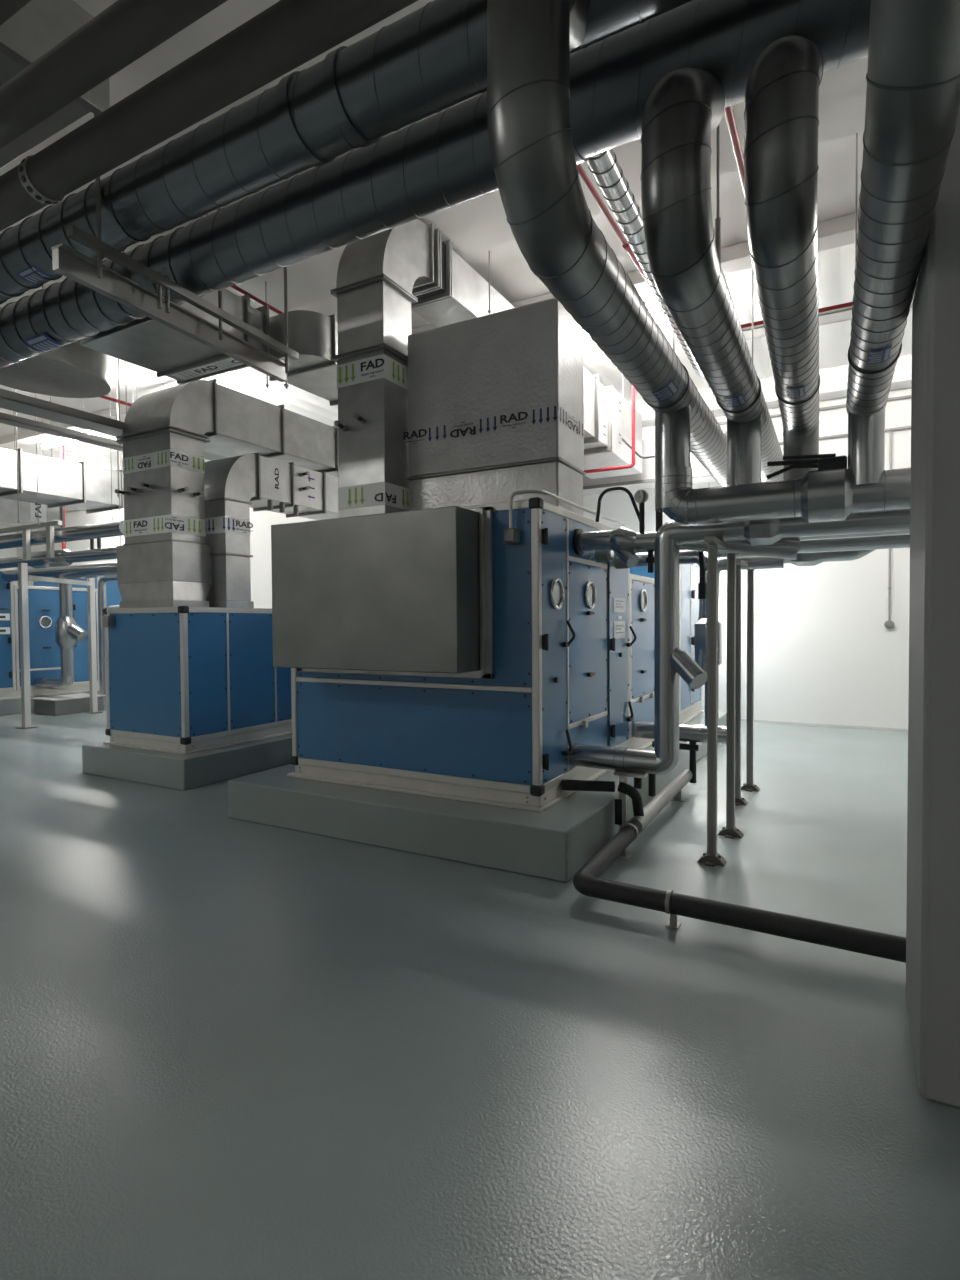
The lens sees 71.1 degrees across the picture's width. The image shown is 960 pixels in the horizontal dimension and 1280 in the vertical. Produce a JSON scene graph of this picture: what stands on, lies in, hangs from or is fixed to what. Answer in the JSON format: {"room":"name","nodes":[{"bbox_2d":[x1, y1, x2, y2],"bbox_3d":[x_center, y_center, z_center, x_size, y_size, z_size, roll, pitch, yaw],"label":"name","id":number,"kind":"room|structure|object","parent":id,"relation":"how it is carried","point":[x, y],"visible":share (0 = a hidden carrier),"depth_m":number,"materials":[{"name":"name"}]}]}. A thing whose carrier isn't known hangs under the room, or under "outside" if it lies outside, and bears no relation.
{"room":"mechanical room","nodes":[
{"label":"mechanical room","id":0,"kind":"room"},
{"bbox_2d":[0,532,17,584],"bbox_3d":[-18.146,-1.205,12.848,0.200,5.100,17.050,0,2,29],"label":"wall","id":1,"kind":"structure","parent":0,"point":[9,552],"depth_m":20.06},
{"bbox_2d":[0,0,227,148],"bbox_3d":[-2.880,-2.512,3.547,9.500,0.170,0.170,0,2,29],"label":"pipe","id":2,"kind":"object","parent":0,"point":[125,31],"visible":1,"depth_m":2.81,"materials":[{"name":"grey"}]},
{"bbox_2d":[0,0,863,436],"bbox_3d":[-6.251,-3.767,6.219,27.400,0.200,17.450,0,2,29],"label":"ceiling","id":3,"kind":"structure","parent":0,"point":[511,275],"depth_m":5.56,"materials":[{"name":"paint"}]},
{"bbox_2d":[0,0,30,25],"bbox_3d":[-3.054,-2.513,3.232,9.500,0.170,0.170,0,2,29],"label":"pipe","id":4,"kind":"object","parent":3,"relation":"hanging from","point":[8,8],"visible":1,"depth_m":2.58,"materials":[{"name":"grey"}]},
{"bbox_2d":[0,399,64,531],"bbox_3d":[-8.239,-2.717,8.904,0.920,2.010,4.780,0,2,29],"label":"air duct","id":5,"kind":"object","parent":3,"relation":"hanging from","point":[28,512],"visible":0.42,"depth_m":10.38,"materials":[{"name":"white"}]},
{"bbox_2d":[0,0,109,167],"bbox_3d":[-3.499,-3.261,4.072,2.900,0.740,0.760,0,2,29],"label":"duct","id":6,"kind":"object","parent":3,"relation":"hanging from","point":[39,26],"visible":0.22,"depth_m":3.47,"materials":[{"name":"grey metal"}]},
{"bbox_2d":[0,285,110,397],"bbox_3d":[-4.066,-3.080,6.434,1.070,1.215,0.900,0,2,29],"label":"duct","id":7,"kind":"object","parent":3,"relation":"hanging from","point":[74,370],"visible":0.68,"depth_m":6.31,"materials":[{"name":"silver metal"}]},
{"bbox_2d":[0,397,123,513],"bbox_3d":[-7.226,-2.859,8.513,0.970,1.720,5.080,0,2,29],"label":"duct","id":8,"kind":"object","parent":3,"relation":"hanging from","point":[61,483],"visible":0.89,"depth_m":9.77,"materials":[{"name":"silver metal"}]},
{"bbox_2d":[0,367,123,548],"bbox_3d":[-6.559,-2.571,9.822,4.400,2.370,0.200,0,2,29],"label":"pipe","id":9,"kind":"object","parent":3,"relation":"hanging from","point":[113,528],"visible":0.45,"depth_m":9.22,"materials":[{"name":"metal"}]},
{"bbox_2d":[60,444,65,548],"bbox_3d":[-8.010,-2.410,12.910,0.070,2.830,0.070,0,2,29],"label":"pipe","id":10,"kind":"object","parent":3,"relation":"hanging from","point":[61,446],"visible":0.1,"depth_m":12.88,"materials":[{"name":"metal"}]},
{"bbox_2d":[41,431,91,448],"bbox_3d":[-7.585,-3.703,12.296,1.500,0.220,0.076,0,2,29],"label":"ceiling light","id":11,"kind":"object","parent":3,"relation":"hanging from","point":[59,441],"visible":0.57,"depth_m":12.37,"materials":[{"name":"white"}]},
{"bbox_2d":[42,439,75,448],"bbox_3d":[-7.585,-3.632,12.298,1.420,0.080,0.076,0,2,29],"label":"diffuser","id":12,"kind":"object","parent":11,"relation":"attached to","point":[55,442],"depth_m":12.39,"materials":[{"name":"white"}]},
{"bbox_2d":[0,368,133,568],"bbox_3d":[-6.453,-2.442,10.223,4.400,2.650,0.260,0,2,29],"label":"pipe","id":13,"kind":"object","parent":3,"relation":"hanging from","point":[63,557],"visible":0.73,"depth_m":10.06,"materials":[{"name":"metal"}]},
{"bbox_2d":[90,538,100,548],"bbox_3d":[-5.618,-1.464,9.784,0.249,0.365,0.065,0,2,29],"label":"pressure gauge","id":14,"kind":"object","parent":13,"relation":"attached to","point":[98,539],"visible":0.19,"depth_m":9.74,"materials":[{"name":"metal"}]},
{"bbox_2d":[1,383,136,581],"bbox_3d":[-6.544,-2.389,10.732,3.850,2.780,0.200,0,2,29],"label":"pipe","id":15,"kind":"object","parent":3,"relation":"hanging from","point":[106,568],"visible":0.6,"depth_m":10.64,"materials":[{"name":"metal"}]},
{"bbox_2d":[100,395,131,405],"bbox_3d":[-4.144,-3.271,8.185,0.040,0.920,2.500,0,2,29],"label":"pipe","id":16,"kind":"object","parent":3,"relation":"hanging from","point":[104,396],"visible":0.02,"depth_m":7.90,"materials":[{"name":"metal"}]},
{"bbox_2d":[117,377,120,545],"bbox_3d":[-5.179,-2.511,9.634,0.027,2.500,0.031,0,2,29],"label":"rod","id":17,"kind":"object","parent":3,"relation":"hanging from","point":[117,377],"visible":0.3,"depth_m":9.63,"materials":[{"name":"silver metal"}]},
{"bbox_2d":[51,114,298,381],"bbox_3d":[-1.893,-2.527,4.493,0.194,0.950,1.892,0,2,23],"label":"hanger trapeze","id":18,"kind":"object","parent":3,"relation":"hanging from","point":[68,262],"visible":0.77,"depth_m":4.21,"materials":[{"name":"grey metal"}]},
{"bbox_2d":[0,0,692,303],"bbox_3d":[-2.883,-2.520,4.371,9.701,0.370,0.364,0,2,29],"label":"pipe","id":19,"kind":"object","parent":18,"relation":"on","point":[432,59],"visible":0.8,"depth_m":3.15,"materials":[{"name":"grey"}]},
{"bbox_2d":[0,0,870,368],"bbox_3d":[-2.614,-2.470,4.795,9.764,0.435,0.414,0,2,29],"label":"pipe","id":20,"kind":"object","parent":18,"relation":"on","point":[440,161],"visible":0.81,"depth_m":3.38,"materials":[{"name":"grey"}]},
{"bbox_2d":[641,68,782,485],"bbox_3d":[1.781,-1.615,4.527,0.272,1.576,4.672,0,2,28],"label":"pipe","id":21,"kind":"object","parent":20,"relation":"attached to","point":[682,111],"visible":0.98,"depth_m":2.63,"materials":[{"name":"grey"}]},
{"bbox_2d":[743,35,823,479],"bbox_3d":[1.706,-1.571,3.639,0.259,1.560,3.142,0,2,27],"label":"pipe","id":22,"kind":"object","parent":20,"relation":"attached to","point":[781,112],"visible":0.88,"depth_m":2.38,"materials":[{"name":"grey"}]},
{"bbox_2d":[80,213,269,384],"bbox_3d":[-2.508,-3.010,5.521,1.160,1.328,0.940,0,2,29],"label":"air duct","id":23,"kind":"object","parent":3,"relation":"hanging from","point":[150,344],"visible":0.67,"depth_m":5.47,"materials":[{"name":"white"}]},
{"bbox_2d":[201,216,282,313],"bbox_3d":[-2.027,-3.268,5.448,0.032,0.816,1.151,0,2,28],"label":"pipe","id":24,"kind":"object","parent":3,"relation":"hanging from","point":[235,287],"visible":0.19,"depth_m":5.68,"materials":[{"name":"metal"}]},
{"bbox_2d":[252,310,337,405],"bbox_3d":[-0.442,-3.086,7.986,0.780,1.330,5.285,0,2,29],"label":"duct","id":25,"kind":"object","parent":3,"relation":"hanging from","point":[314,335],"visible":0.35,"depth_m":5.71,"materials":[{"name":"silver metal"}]},
{"bbox_2d":[0,212,858,448],"bbox_3d":[-4.130,-3.709,10.072,27.000,0.140,0.260,0,2,29],"label":"ceiling beam","id":26,"kind":"structure","parent":3,"relation":"attached to","point":[840,231],"depth_m":6.83,"materials":[{"name":"paint"}]},
{"bbox_2d":[0,57,867,393],"bbox_3d":[-5.087,-3.654,8.334,27.000,0.150,1.070,0,2,29],"label":"ceiling beam","id":27,"kind":"structure","parent":3,"relation":"attached to","point":[479,223],"depth_m":5.52,"materials":[{"name":"paint"}]},
{"bbox_2d":[15,389,19,523],"bbox_3d":[-5.640,-2.496,8.175,0.027,2.150,0.031,0,2,29],"label":"rod","id":28,"kind":"object","parent":27,"relation":"hanging from","point":[18,521],"visible":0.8,"depth_m":8.18,"materials":[{"name":"silver metal"}]},
{"bbox_2d":[35,393,39,525],"bbox_3d":[-5.964,-2.565,9.037,0.027,2.050,0.031,0,2,29],"label":"rod","id":29,"kind":"object","parent":27,"relation":"hanging from","point":[38,523],"visible":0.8,"depth_m":9.04,"materials":[{"name":"silver metal"}]},
{"bbox_2d":[115,361,119,497],"bbox_3d":[-4.681,-2.715,8.668,0.027,1.750,0.031,0,2,29],"label":"rod","id":30,"kind":"object","parent":27,"relation":"hanging from","point":[118,495],"visible":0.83,"depth_m":8.66,"materials":[{"name":"silver metal"}]},
{"bbox_2d":[118,359,120,445],"bbox_3d":[-3.910,-2.834,7.269,0.027,1.450,0.031,0,2,29],"label":"rod","id":31,"kind":"object","parent":27,"relation":"hanging from","point":[118,359],"visible":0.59,"depth_m":7.27,"materials":[{"name":"silver metal"}]},
{"bbox_2d":[0,388,226,460],"bbox_3d":[-3.593,-2.260,7.625,0.320,0.080,7.000,0,2,29],"label":"cable tray","id":32,"kind":"object","parent":31,"relation":"hanging from","point":[9,400],"visible":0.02,"depth_m":6.58,"materials":[{"name":"grey metal"}]},
{"bbox_2d":[125,361,126,413],"bbox_3d":[-4.173,-2.599,7.935,0.027,1.950,0.031,0,2,29],"label":"rod","id":33,"kind":"object","parent":27,"relation":"hanging from","point":[125,361],"visible":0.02,"depth_m":7.92,"materials":[{"name":"silver metal"}]},
{"bbox_2d":[0,412,122,450],"bbox_3d":[-4.180,-2.275,7.948,0.180,0.060,7.000,0,2,29],"label":"cable tray","id":34,"kind":"object","parent":33,"relation":"hanging from","point":[8,419],"visible":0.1,"depth_m":7.21,"materials":[{"name":"grey metal"}]},
{"bbox_2d":[715,123,720,262],"bbox_3d":[1.568,-2.599,4.429,0.040,1.850,0.047,0,2,29],"label":"rod","id":35,"kind":"object","parent":27,"relation":"hanging from","point":[718,219],"visible":0.24,"depth_m":4.41,"materials":[{"name":"silver metal"}]},
{"bbox_2d":[65,354,911,511],"bbox_3d":[-2.221,-3.705,13.537,27.000,0.350,0.350,0,2,29],"label":"ceiling beam","id":36,"kind":"structure","parent":3,"relation":"attached to","point":[833,381],"depth_m":9.47,"materials":[{"name":"paint"}]},
{"bbox_2d":[584,386,634,472],"bbox_3d":[1.359,-2.920,8.303,1.132,1.702,0.044,0,2,29],"label":"pipe","id":37,"kind":"object","parent":3,"relation":"hanging from","point":[632,464],"visible":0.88,"depth_m":8.04,"materials":[{"name":"metal"}]},
{"bbox_2d":[584,368,641,478],"bbox_3d":[1.371,-3.037,8.550,0.792,1.480,2.250,0,2,29],"label":"air duct","id":38,"kind":"object","parent":3,"relation":"hanging from","point":[607,414],"visible":0.45,"depth_m":8.27,"materials":[{"name":"metal"}]},
{"bbox_2d":[622,438,691,467],"bbox_3d":[2.148,-2.355,8.342,0.944,0.562,0.028,0,2,29],"label":"cable","id":39,"kind":"object","parent":38,"relation":"hanging from","point":[623,440],"visible":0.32,"depth_m":8.42,"materials":[{"name":"grey rubber"}]},
{"bbox_2d":[577,164,665,315],"bbox_3d":[1.101,-3.192,4.626,0.377,0.967,2.926,0,2,29],"label":"pipe","id":40,"kind":"object","parent":3,"relation":"hanging from","point":[582,173],"visible":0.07,"depth_m":4.56,"materials":[{"name":"metal"}]},
{"bbox_2d":[584,309,667,338],"bbox_3d":[1.669,-3.624,7.541,1.500,0.260,0.076,0,2,29],"label":"ceiling light","id":41,"kind":"object","parent":3,"relation":"hanging from","point":[658,315],"visible":0.02,"depth_m":7.36,"materials":[{"name":"white"}]},
{"bbox_2d":[583,394,726,495],"bbox_3d":[1.729,-3.037,10.249,3.900,1.570,0.630,0,2,29],"label":"duct","id":42,"kind":"object","parent":3,"relation":"hanging from","point":[646,479],"visible":0.12,"depth_m":9.64,"materials":[{"name":"metal"}]},
{"bbox_2d":[673,330,674,350],"bbox_3d":[1.687,-2.610,5.847,0.027,2.200,0.031,0,2,29],"label":"rod","id":43,"kind":"object","parent":3,"relation":"hanging from","point":[673,330],"visible":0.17,"depth_m":5.84,"materials":[{"name":"silver metal"}]},
{"bbox_2d":[586,149,703,376],"bbox_3d":[1.314,-2.630,4.910,0.148,0.174,4.003,0,2,27],"label":"pipe","id":44,"kind":"object","parent":43,"relation":"hanging from","point":[605,168],"visible":0.48,"depth_m":3.97,"materials":[{"name":"metal"}]},
{"bbox_2d":[724,106,744,195],"bbox_3d":[1.810,-3.266,4.476,0.044,0.822,3.150,0,2,29],"label":"pipe","id":45,"kind":"object","parent":3,"relation":"hanging from","point":[728,111],"visible":0.14,"depth_m":3.83,"materials":[{"name":"metal"}]},
{"bbox_2d":[752,265,753,360],"bbox_3d":[2.248,-2.606,5.538,0.027,2.200,0.031,0,2,29],"label":"rod","id":46,"kind":"object","parent":3,"relation":"hanging from","point":[752,265],"visible":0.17,"depth_m":5.53,"materials":[{"name":"silver metal"}]},
{"bbox_2d":[741,302,852,327],"bbox_3d":[3.969,-3.246,5.142,4.050,0.924,0.048,0,2,29],"label":"pipe","id":47,"kind":"object","parent":3,"relation":"hanging from","point":[849,304],"visible":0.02,"depth_m":5.71,"materials":[{"name":"metal"}]},
{"bbox_2d":[741,301,911,339],"bbox_3d":[4.259,-3.424,6.080,4.450,0.620,0.270,0,2,29],"label":"cable tray","id":48,"kind":"object","parent":3,"relation":"hanging from","point":[842,314],"visible":0.02,"depth_m":6.58,"materials":[{"name":"metal"}]},
{"bbox_2d":[855,133,857,265],"bbox_3d":[2.726,-2.743,4.871,0.027,1.900,0.031,0,2,29],"label":"rod","id":49,"kind":"object","parent":3,"relation":"hanging from","point":[856,133],"visible":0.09,"depth_m":4.86,"materials":[{"name":"silver metal"}]},
{"bbox_2d":[11,243,911,470],"bbox_3d":[-3.200,-3.821,11.789,26.970,0.009,3.646,0,2,29],"label":"deck","id":50,"kind":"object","parent":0,"point":[836,266],"visible":0.07,"depth_m":8.92,"materials":[{"name":"white paint"}]},
{"bbox_2d":[16,387,910,728],"bbox_3d":[-2.072,-1.337,13.838,27.400,5.100,0.200,0,2,29],"label":"wall","id":51,"kind":"structure","parent":0,"point":[825,653],"depth_m":9.87,"materials":[{"name":"paint"}]},
{"bbox_2d":[718,395,910,424],"bbox_3d":[5.121,-3.350,9.667,4.400,0.044,0.042,0,2,29],"label":"conduit","id":52,"kind":"object","parent":51,"relation":"attached to","point":[907,396],"visible":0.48,"depth_m":9.66,"materials":[{"name":"grey metal"}]},
{"bbox_2d":[741,719,907,730],"bbox_3d":[-2.107,1.197,13.809,27.000,0.035,0.012,0,2,29],"label":"baseboard","id":53,"kind":"structure","parent":51,"relation":"attached to","point":[745,720],"depth_m":9.82,"materials":[{"name":"grey"}]},
{"bbox_2d":[779,426,910,444],"bbox_3d":[5.124,-2.931,9.678,4.400,0.044,0.042,0,2,29],"label":"conduit","id":54,"kind":"object","parent":51,"relation":"attached to","point":[904,427],"visible":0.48,"depth_m":9.61,"materials":[{"name":"grey metal"}]},
{"bbox_2d":[884,431,893,628],"bbox_3d":[5.725,-1.542,9.378,0.120,2.770,0.075,0,2,29],"label":"conduit","id":55,"kind":"object","parent":51,"relation":"attached to","point":[888,624],"visible":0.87,"depth_m":9.39,"materials":[{"name":"grey metal"}]},
{"bbox_2d":[884,620,893,628],"bbox_3d":[5.734,-0.217,9.412,0.120,0.120,0.075,0,2,29],"label":"socket","id":56,"kind":"object","parent":55,"relation":"attached to","point":[889,624],"depth_m":9.39,"materials":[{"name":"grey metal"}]},
{"bbox_2d":[0,710,959,1279],"bbox_3d":[-6.216,1.531,6.354,27.400,0.200,17.450,0,2,29],"label":"floor","id":57,"kind":"structure","parent":0,"point":[231,1049],"depth_m":2.44,"materials":[{"name":"paint"}]},
{"bbox_2d":[16,563,36,728],"bbox_3d":[-6.897,0.088,10.176,0.220,2.500,0.200,0,2,29],"label":"support post","id":58,"kind":"object","parent":57,"relation":"on","point":[22,567],"visible":1,"depth_m":10.15,"materials":[{"name":"metal"}]},
{"bbox_2d":[28,575,91,585],"bbox_3d":[-6.860,-0.969,11.001,0.070,0.070,1.597,0,1,1],"label":"support rail","id":59,"kind":"object","parent":58,"relation":"attached to","point":[30,577],"visible":1,"depth_m":10.88,"materials":[{"name":"metal"}]},
{"bbox_2d":[0,690,99,715],"bbox_3d":[-9.338,1.155,12.546,2.750,0.280,6.900,0,2,29],"label":"concrete plinth","id":60,"kind":"object","parent":57,"relation":"on","point":[10,706],"visible":0.12,"depth_m":11.80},
{"bbox_2d":[0,568,122,698],"bbox_3d":[-9.243,-0.124,12.436,2.528,2.280,6.183,0,2,29],"label":"air handling unit","id":61,"kind":"object","parent":57,"relation":"on","point":[43,597],"visible":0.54,"depth_m":12.25,"materials":[{"name":"blue metal"}]},
{"bbox_2d":[0,521,61,559],"bbox_3d":[-8.166,-1.409,10.547,5.500,0.490,0.060,0,2,29],"label":"support rail","id":62,"kind":"object","parent":61,"relation":"on","point":[50,550],"visible":1,"depth_m":9.52,"materials":[{"name":"metal"}]},
{"bbox_2d":[34,576,103,689],"bbox_3d":[-7.169,-0.185,11.731,1.880,2.130,0.374,0,2,29],"label":"pipe","id":63,"kind":"object","parent":61,"relation":"attached to","point":[68,633],"visible":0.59,"depth_m":11.66,"materials":[{"name":"metal"}]},
{"bbox_2d":[31,693,105,715],"bbox_3d":[-7.377,1.154,12.065,0.710,0.280,0.910,0,2,29],"label":"plinth","id":64,"kind":"object","parent":57,"relation":"on","point":[58,705],"visible":0.94,"depth_m":11.78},
{"bbox_2d":[85,578,102,713],"bbox_3d":[-6.864,0.094,11.894,0.220,2.400,0.200,0,2,29],"label":"support post","id":65,"kind":"object","parent":57,"relation":"on","point":[90,589],"visible":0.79,"depth_m":11.87,"materials":[{"name":"metal"}]},
{"bbox_2d":[97,575,116,709],"bbox_3d":[-6.595,0.041,12.144,0.870,2.490,0.140,0,2,29],"label":"pipe","id":66,"kind":"object","parent":57,"relation":"on","point":[101,586],"visible":0.77,"depth_m":12.26,"materials":[{"name":"metal"}]},
{"bbox_2d":[82,733,291,790],"bbox_3d":[-2.074,1.181,9.184,1.620,0.300,5.780,0,2,29],"label":"concrete plinth","id":67,"kind":"object","parent":57,"relation":"on","point":[183,772],"visible":0.42,"depth_m":6.70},
{"bbox_2d":[103,605,291,754],"bbox_3d":[-2.142,0.304,9.070,1.300,1.462,5.400,0,2,29],"label":"air handling unit","id":68,"kind":"object","parent":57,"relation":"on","point":[184,680],"visible":0.51,"depth_m":6.86,"materials":[{"name":"blue metal"}]},
{"bbox_2d":[115,379,338,607],"bbox_3d":[-2.201,-1.602,9.016,1.044,2.425,5.254,0,2,29],"label":"air duct","id":69,"kind":"object","parent":68,"relation":"on","point":[165,559],"visible":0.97,"depth_m":6.94,"materials":[{"name":"white"}]},
{"bbox_2d":[204,452,338,607],"bbox_3d":[-1.776,-1.246,9.067,0.784,1.705,4.572,0,2,29],"label":"air duct","id":70,"kind":"object","parent":68,"relation":"on","point":[232,485],"visible":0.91,"depth_m":7.21,"materials":[{"name":"metal"}]},
{"bbox_2d":[275,468,314,498],"bbox_3d":[-2.161,-1.838,7.861,0.001,0.285,0.645,0,2,29],"label":"print","id":71,"kind":"object","parent":70,"relation":"attached to","point":[289,482],"depth_m":7.85,"materials":[{"name":"grey"}]},
{"bbox_2d":[228,709,725,882],"bbox_3d":[0.741,1.206,7.393,2.900,0.305,6.200,0,2,29],"label":"concrete plinth","id":72,"kind":"object","parent":57,"relation":"on","point":[554,843],"visible":0.44,"depth_m":4.58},
{"bbox_2d":[271,486,703,811],"bbox_3d":[0.822,-0.099,7.139,2.637,2.315,5.934,0,2,29],"label":"air handling unit","id":73,"kind":"object","parent":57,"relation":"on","point":[464,653],"visible":0.86,"depth_m":4.75,"materials":[{"name":"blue metal"}]},
{"bbox_2d":[271,506,479,673],"bbox_3d":[-0.786,-0.330,4.832,1.635,1.075,0.320,0,2,29],"label":"hood","id":74,"kind":"object","parent":73,"relation":"attached to","point":[393,591],"depth_m":4.59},
{"bbox_2d":[330,219,514,517],"bbox_3d":[0.301,-2.288,7.502,0.530,2.570,5.456,0,2,29],"label":"air duct","id":75,"kind":"object","parent":73,"relation":"on","point":[386,275],"visible":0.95,"depth_m":5.30,"materials":[{"name":"grey metal"}]},
{"bbox_2d":[403,297,585,515],"bbox_3d":[0.104,-1.688,5.292,1.335,1.485,0.557,0,2,29],"label":"air duct","id":76,"kind":"object","parent":73,"relation":"on","point":[496,400],"visible":0.99,"depth_m":5.01,"materials":[{"name":"metal"}]},
{"bbox_2d":[403,406,582,443],"bbox_3d":[0.094,-1.610,5.282,1.328,0.110,0.516,0,2,29],"label":"print","id":77,"kind":"object","parent":76,"relation":"attached to","point":[532,417],"depth_m":5.01},
{"bbox_2d":[615,551,707,572],"bbox_3d":[1.546,-0.642,5.639,0.819,0.194,0.110,0,2,29],"label":"pipe","id":78,"kind":"object","parent":73,"relation":"attached to","point":[686,557],"visible":0.28,"depth_m":5.51,"materials":[{"name":"metal"}]},
{"bbox_2d":[634,720,725,782],"bbox_3d":[1.842,1.034,6.186,0.830,0.535,0.212,0,2,29],"label":"pipe","id":79,"kind":"object","parent":73,"relation":"attached to","point":[691,733],"visible":0.59,"depth_m":6.11,"materials":[{"name":"metal"}]},
{"bbox_2d":[694,556,783,726],"bbox_3d":[2.284,0.059,5.939,0.728,1.590,0.250,0,2,29],"label":"pipe","id":80,"kind":"object","parent":79,"relation":"attached to","point":[754,562],"visible":0.45,"depth_m":5.96,"materials":[{"name":"metal"}]},
{"bbox_2d":[573,490,799,572],"bbox_3d":[1.394,-0.775,4.677,1.506,0.593,0.238,0,2,27],"label":"pipe","id":81,"kind":"object","parent":73,"relation":"attached to","point":[625,542],"visible":0.81,"depth_m":4.77,"materials":[{"name":"metal"}]},
{"bbox_2d":[617,848,630,858],"bbox_3d":[0.942,1.389,4.444,0.100,0.085,0.080,0,2,29],"label":"stand","id":82,"kind":"object","parent":57,"relation":"on","point":[624,855],"visible":0.48,"depth_m":4.42,"materials":[{"name":"grey metal"}]},
{"bbox_2d":[614,771,647,830],"bbox_3d":[1.060,1.178,4.738,0.220,0.490,0.100,0,2,29],"label":"bracket","id":83,"kind":"object","parent":57,"relation":"on","point":[620,805],"visible":0.8,"depth_m":4.73,"materials":[{"name":"metal"}]},
{"bbox_2d":[570,509,909,774],"bbox_3d":[1.821,0.047,4.269,2.630,1.785,0.310,0,2,29],"label":"pipe","id":84,"kind":"object","parent":83,"relation":"on","point":[670,662],"visible":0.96,"depth_m":4.52,"materials":[{"name":"metal"}]},
{"bbox_2d":[665,914,680,929],"bbox_3d":[0.987,1.422,3.427,0.064,0.070,0.080,0,2,29],"label":"stand","id":85,"kind":"object","parent":57,"relation":"on","point":[672,923],"visible":0.88,"depth_m":3.41,"materials":[{"name":"grey metal"}]},
{"bbox_2d":[671,790,686,801],"bbox_3d":[1.709,1.346,5.836,0.160,0.090,0.080,0,2,29],"label":"stand","id":86,"kind":"object","parent":57,"relation":"on","point":[678,797],"visible":0.59,"depth_m":5.81,"materials":[{"name":"grey metal"}]},
{"bbox_2d":[697,545,726,866],"bbox_3d":[1.489,0.414,4.304,0.170,2.035,0.170,0,2,29],"label":"support post","id":87,"kind":"object","parent":57,"relation":"on","point":[711,857],"visible":1,"depth_m":4.28,"materials":[{"name":"grey metal"}]},
{"bbox_2d":[704,536,739,556],"bbox_3d":[1.671,-0.633,4.600,0.060,0.034,1.100,0,2,29],"label":"support rail","id":88,"kind":"object","parent":87,"relation":"on","point":[711,540],"visible":0.56,"depth_m":4.21,"materials":[{"name":"grey metal"}]},
{"bbox_2d":[796,530,909,540],"bbox_3d":[2.496,-0.782,4.541,2.020,0.180,0.180,0,2,29],"label":"pipe","id":89,"kind":"object","parent":88,"relation":"on","point":[893,532],"visible":0.1,"depth_m":4.50,"materials":[{"name":"metal"}]},
{"bbox_2d":[698,551,706,598],"bbox_3d":[1.610,-0.476,4.958,0.064,0.349,0.309,0,2,29],"label":"valve","id":90,"kind":"object","parent":89,"relation":"attached to","point":[702,586],"visible":0.9,"depth_m":4.94,"materials":[{"name":"black metal"}]},
{"bbox_2d":[718,554,743,838],"bbox_3d":[1.812,0.398,4.849,0.170,2.035,0.170,0,2,29],"label":"support post","id":91,"kind":"object","parent":57,"relation":"on","point":[730,831],"visible":0.93,"depth_m":4.83,"materials":[{"name":"grey metal"}]},
{"bbox_2d":[562,769,905,962],"bbox_3d":[1.233,1.152,4.485,1.473,0.447,3.338,0,1,-1],"label":"drain pipe","id":92,"kind":"object","parent":57,"relation":"on","point":[586,880],"visible":0.94,"depth_m":3.40,"materials":[{"name":"black plastic"}]},
{"bbox_2d":[735,565,747,805],"bbox_3d":[2.186,0.381,5.705,0.170,2.020,0.170,0,2,29],"label":"support post","id":93,"kind":"object","parent":57,"relation":"on","point":[739,800],"visible":0.59,"depth_m":5.68,"materials":[{"name":"grey metal"}]},
{"bbox_2d":[741,570,759,791],"bbox_3d":[2.480,0.367,6.165,0.170,2.020,0.170,0,2,29],"label":"support post","id":94,"kind":"object","parent":57,"relation":"on","point":[749,785],"visible":0.91,"depth_m":6.14,"materials":[{"name":"grey metal"}]},
{"bbox_2d":[736,559,747,566],"bbox_3d":[2.310,-0.655,5.875,0.070,0.032,0.950,0,2,29],"label":"support rail","id":95,"kind":"object","parent":94,"relation":"on","point":[741,562],"visible":0.44,"depth_m":5.59,"materials":[{"name":"grey metal"}]},
{"bbox_2d":[696,549,875,684],"bbox_3d":[3.111,-0.357,5.683,2.444,1.527,0.450,0,2,22],"label":"pipe","id":96,"kind":"object","parent":95,"relation":"on","point":[803,559],"visible":0.2,"depth_m":5.75,"materials":[{"name":"metal"}]},
{"bbox_2d":[718,534,909,556],"bbox_3d":[2.823,-0.781,5.218,1.900,0.180,0.180,0,2,29],"label":"pipe","id":97,"kind":"object","parent":95,"relation":"on","point":[894,541],"visible":0.26,"depth_m":5.13,"materials":[{"name":"metal"}]},
{"bbox_2d":[906,105,959,1107],"bbox_3d":[1.952,-1.069,2.174,0.893,5.100,0.655,0,2,29],"label":"concrete column","id":98,"kind":"structure","parent":57,"relation":"on","point":[933,808],"depth_m":2.12,"materials":[{"name":"paint"}]},
{"bbox_2d":[846,0,959,484],"bbox_3d":[1.485,-1.705,2.459,0.219,1.764,3.076,0,2,27],"label":"pipe","id":99,"kind":"object","parent":98,"relation":"attached to","point":[913,74],"visible":1,"depth_m":1.75,"materials":[{"name":"grey"}]},
{"bbox_2d":[662,453,910,524],"bbox_3d":[1.960,-0.895,3.919,1.859,0.419,0.296,0,2,29],"label":"pipe","id":100,"kind":"object","parent":99,"relation":"attached to","point":[828,493],"visible":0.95,"depth_m":3.91,"materials":[{"name":"metal"}]},
{"bbox_2d":[487,0,726,511],"bbox_3d":[1.276,-1.737,4.380,0.296,1.794,5.011,0,2,28],"label":"pipe","id":101,"kind":"object","parent":100,"relation":"on","point":[551,222],"visible":0.9,"depth_m":2.40,"materials":[{"name":"grey"}]},
{"bbox_2d":[0,0,417,230],"bbox_3d":[-2.419,-2.485,3.659,10.201,0.265,0.220,0,2,29],"label":"pipe","id":102,"kind":"object","parent":101,"relation":"attached to","point":[288,34],"visible":1,"depth_m":2.97,"materials":[{"name":"grey"}]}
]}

